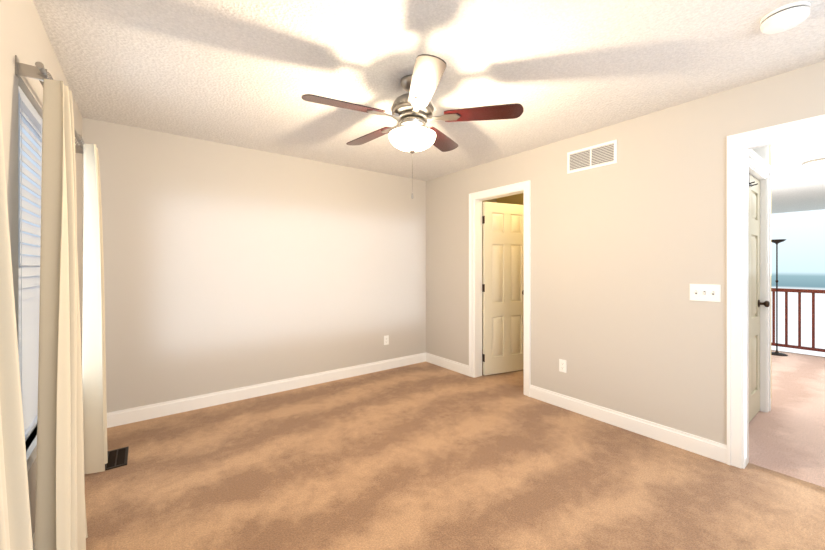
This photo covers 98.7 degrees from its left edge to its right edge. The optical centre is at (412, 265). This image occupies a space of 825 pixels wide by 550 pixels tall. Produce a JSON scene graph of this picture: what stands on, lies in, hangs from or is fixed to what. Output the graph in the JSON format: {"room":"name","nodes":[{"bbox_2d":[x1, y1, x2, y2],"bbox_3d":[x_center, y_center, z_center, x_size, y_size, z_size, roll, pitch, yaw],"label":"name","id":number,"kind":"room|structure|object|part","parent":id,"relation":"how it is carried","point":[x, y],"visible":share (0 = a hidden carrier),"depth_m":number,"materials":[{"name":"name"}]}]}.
{"room":"empty bedroom","nodes":[
{"label":"empty bedroom","id":0,"kind":"room"},
{"bbox_2d":[0,0,81,536],"bbox_3d":[-1.121,0.070,0.740,0.120,2.440,4.930,0,0,-37],"label":"wall","id":1,"kind":"structure","parent":0,"point":[24,38],"depth_m":1.39,"materials":[{"name":"grey paint"}]},
{"bbox_2d":[18,85,42,440],"bbox_3d":[-1.865,0.010,1.725,0.098,1.500,1.000,0,0,-37],"label":"window","id":2,"kind":"structure","parent":1,"relation":"in","point":[30,119],"depth_m":1.66,"materials":[{"name":"white plastic"}]},
{"bbox_2d":[25,425,36,472],"bbox_3d":[-1.834,0.795,1.748,0.085,0.070,1.040,0,0,-37],"label":"window sill","id":3,"kind":"structure","parent":1,"relation":"in","point":[31,453],"depth_m":1.48,"materials":[{"name":"white"}]},
{"bbox_2d":[15,55,84,153],"bbox_3d":[-1.436,-0.755,1.334,0.092,0.070,2.484,0,0,-37],"label":"curtain rod","id":4,"kind":"object","parent":1,"relation":"attached to","point":[38,71],"visible":0.58,"depth_m":1.37,"materials":[{"name":"grey metal"}]},
{"bbox_2d":[0,104,32,549],"bbox_3d":[-0.840,0.275,0.709,0.110,2.000,0.477,0,0,-37],"label":"curtain edge","id":5,"kind":"object","parent":4,"relation":"hanging from","point":[15,526],"visible":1,"depth_m":0.78,"materials":[{"name":"fabric"}]},
{"bbox_2d":[34,79,87,549],"bbox_3d":[-1.391,0.275,1.406,0.126,2.001,0.583,0,0,-37],"label":"curtain","id":6,"kind":"object","parent":4,"relation":"hanging from","point":[60,516],"visible":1,"depth_m":1.31,"materials":[{"name":"fabric"}]},
{"bbox_2d":[82,144,107,473],"bbox_3d":[-2.025,0.275,2.263,0.113,2.000,0.418,0,0,-42],"label":"curtain","id":7,"kind":"object","parent":4,"relation":"hanging from","point":[94,395],"visible":1,"depth_m":2.15,"materials":[{"name":"fabric"}]},
{"bbox_2d":[82,118,496,412],"bbox_3d":[1.956,1.570,6.220,11.630,5.440,0.120,0,0,-37],"label":"wall","id":8,"kind":"structure","parent":0,"point":[227,267],"depth_m":3.43,"materials":[{"name":"grey paint"}]},
{"bbox_2d":[107,353,423,427],"bbox_3d":[-1.170,1.231,3.780,3.400,0.118,0.014,0,0,-37],"label":"baseboard","id":9,"kind":"structure","parent":8,"relation":"attached to","point":[131,415],"depth_m":3.43,"materials":[{"name":"white wood"}]},
{"bbox_2d":[384,335,388,344],"bbox_3d":[-0.326,0.925,4.420,0.070,0.114,0.008,0,0,-37],"label":"electrical outlet","id":10,"kind":"object","parent":8,"relation":"attached to","point":[386,340],"visible":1,"depth_m":4.42,"materials":[{"name":"white plastic"}]},
{"bbox_2d":[33,0,824,213],"bbox_3d":[3.566,-1.200,4.083,11.630,0.100,5.470,0,0,-37],"label":"ceiling","id":11,"kind":"structure","parent":0,"point":[245,73],"depth_m":2.03,"materials":[{"name":"white paint"}]},
{"bbox_2d":[301,54,523,198],"bbox_3d":[-0.038,-0.782,2.217,1.265,0.733,1.253,0,0,-37],"label":"fan","id":12,"kind":"object","parent":11,"relation":"hanging from","point":[412,111],"visible":1,"depth_m":2.10,"materials":[{"name":"brown wood"}]},
{"bbox_3d":[-0.001,-0.768,2.203,0.294,0.092,0.294,0,0,-37],"label":"lamp shade","id":13,"kind":"part","parent":12,"relation":"part of","materials":[{"name":"white glass"}]},
{"bbox_2d":[760,1,810,33],"bbox_3d":[1.698,-1.122,1.618,0.160,0.054,0.160,0,0,-37],"label":"smoke detector","id":14,"kind":"object","parent":11,"relation":"attached to","point":[785,17],"visible":1,"depth_m":1.58,"materials":[{"name":"white plastic"}]},
{"bbox_2d":[802,158,824,170],"bbox_3d":[4.471,-1.096,3.870,0.300,0.108,0.300,0,0,-37],"label":"hall light","id":15,"kind":"object","parent":11,"relation":"attached to","point":[815,165],"visible":1,"depth_m":3.84,"materials":[{"name":"white glass"}]},
{"bbox_2d":[84,349,824,549],"bbox_3d":[2.200,1.340,3.054,8.210,0.100,5.470,0,0,-37],"label":"floor","id":16,"kind":"structure","parent":0,"point":[424,456],"depth_m":2.17,"materials":[{"name":"beige carpet"}]},
{"bbox_2d":[105,446,128,470],"bbox_3d":[-1.983,1.286,2.374,0.120,0.007,0.280,0,0,-37],"label":"floor vent","id":17,"kind":"object","parent":16,"relation":"in","point":[117,457],"visible":0.85,"depth_m":2.37,"materials":[{"name":"brown metal"}]},
{"bbox_2d":[771,239,787,355],"bbox_3d":[5.318,0.453,5.172,0.220,1.674,0.220,0,0,-37],"label":"lamp","id":18,"kind":"object","parent":16,"relation":"on","point":[776,242],"visible":0.92,"depth_m":5.16,"materials":[{"name":"brown metal"}]},
{"bbox_2d":[771,288,824,351],"bbox_3d":[5.408,0.767,5.452,0.110,1.045,5.210,0,0,-37],"label":"railing","id":19,"kind":"object","parent":16,"relation":"on","point":[799,292],"visible":0.1,"depth_m":5.16,"materials":[{"name":"brown wood"}]},
{"bbox_2d":[426,61,824,444],"bbox_3d":[1.714,0.070,2.876,0.120,2.440,4.930,0,0,-37],"label":"wall","id":20,"kind":"structure","parent":0,"point":[629,247],"depth_m":2.77,"materials":[{"name":"grey paint"}]},
{"bbox_2d":[424,352,468,375],"bbox_3d":[0.435,1.231,4.462,0.014,0.118,0.775,0,0,-37],"label":"baseboard","id":21,"kind":"structure","parent":20,"relation":"attached to","point":[455,366],"depth_m":4.45,"materials":[{"name":"white wood"}]},
{"bbox_2d":[469,180,530,396],"bbox_3d":[0.961,0.223,3.861,0.140,2.135,0.820,0,0,-37],"label":"trim","id":22,"kind":"structure","parent":20,"relation":"attached to","point":[476,199],"depth_m":4.10,"materials":[{"name":"white wood"}]},
{"bbox_2d":[482,202,523,374],"bbox_3d":[1.149,0.263,4.268,0.649,2.030,0.247,0,0,-37],"label":"closet door","id":23,"kind":"structure","parent":20,"relation":"in","point":[503,287],"depth_m":4.25,"materials":[{"name":"beige paint"}]},
{"bbox_2d":[559,359,566,372],"bbox_3d":[1.368,0.910,3.229,0.008,0.114,0.070,0,0,-37],"label":"electrical outlet","id":24,"kind":"object","parent":20,"relation":"attached to","point":[562,365],"visible":1,"depth_m":3.22,"materials":[{"name":"white plastic"}]},
{"bbox_2d":[567,139,616,173],"bbox_3d":[1.520,-0.925,3.024,0.012,0.190,0.420,0,0,-37],"label":"air vent","id":25,"kind":"object","parent":20,"relation":"in","point":[598,155],"visible":1,"depth_m":3.01,"materials":[{"name":"white metal"}]},
{"bbox_2d":[530,385,726,463],"bbox_3d":[1.608,1.231,2.906,0.014,0.118,1.484,0,0,-37],"label":"baseboard","id":26,"kind":"structure","parent":20,"relation":"attached to","point":[711,449],"depth_m":2.72,"materials":[{"name":"white wood"}]},
{"bbox_2d":[690,284,720,301],"bbox_3d":[1.981,0.182,2.406,0.020,0.116,0.166,0,0,-37],"label":"light switch","id":27,"kind":"object","parent":20,"relation":"attached to","point":[706,292],"visible":1,"depth_m":2.40,"materials":[{"name":"white plastic"}]},
{"bbox_2d":[727,114,824,468],"bbox_3d":[2.393,0.223,1.976,0.158,2.135,0.946,0,0,-37],"label":"door frame","id":28,"kind":"structure","parent":20,"relation":"attached to","point":[739,145],"depth_m":2.27,"materials":[{"name":"white wood"}]},
{"bbox_2d":[497,145,770,204],"bbox_3d":[2.333,0.070,4.481,0.120,2.440,3.110,0,0,-37],"label":"wall","id":29,"kind":"structure","parent":0,"point":[518,199],"depth_m":5.38,"materials":[{"name":"beige paint"}]},
{"bbox_2d":[752,146,768,163],"bbox_3d":[2.650,0.070,2.848,1.340,2.440,0.120,0,0,-37],"label":"wall","id":30,"kind":"structure","parent":0,"point":[762,153],"depth_m":3.06,"materials":[{"name":"grey paint"}]},
{"bbox_2d":[749,173,769,421],"bbox_3d":[2.757,0.262,2.921,0.808,2.033,0.177,0,0,-37],"label":"hall door","id":31,"kind":"structure","parent":30,"relation":"in","point":[755,303],"depth_m":3.02,"materials":[{"name":"beige paint"}]},
{"bbox_2d":[749,149,772,411],"bbox_3d":[2.766,0.208,2.918,0.984,2.163,0.151,0,0,-37],"label":"door frame","id":32,"kind":"structure","parent":30,"relation":"attached to","point":[760,169],"depth_m":3.13,"materials":[{"name":"white wood"}]},
{"bbox_2d":[771,209,824,356],"bbox_3d":[8.162,1.570,7.547,0.120,5.440,5.470,0,0,-37],"label":"wall","id":33,"kind":"structure","parent":0,"point":[801,256],"depth_m":7.45,"materials":[{"name":"white paint"}]}
]}

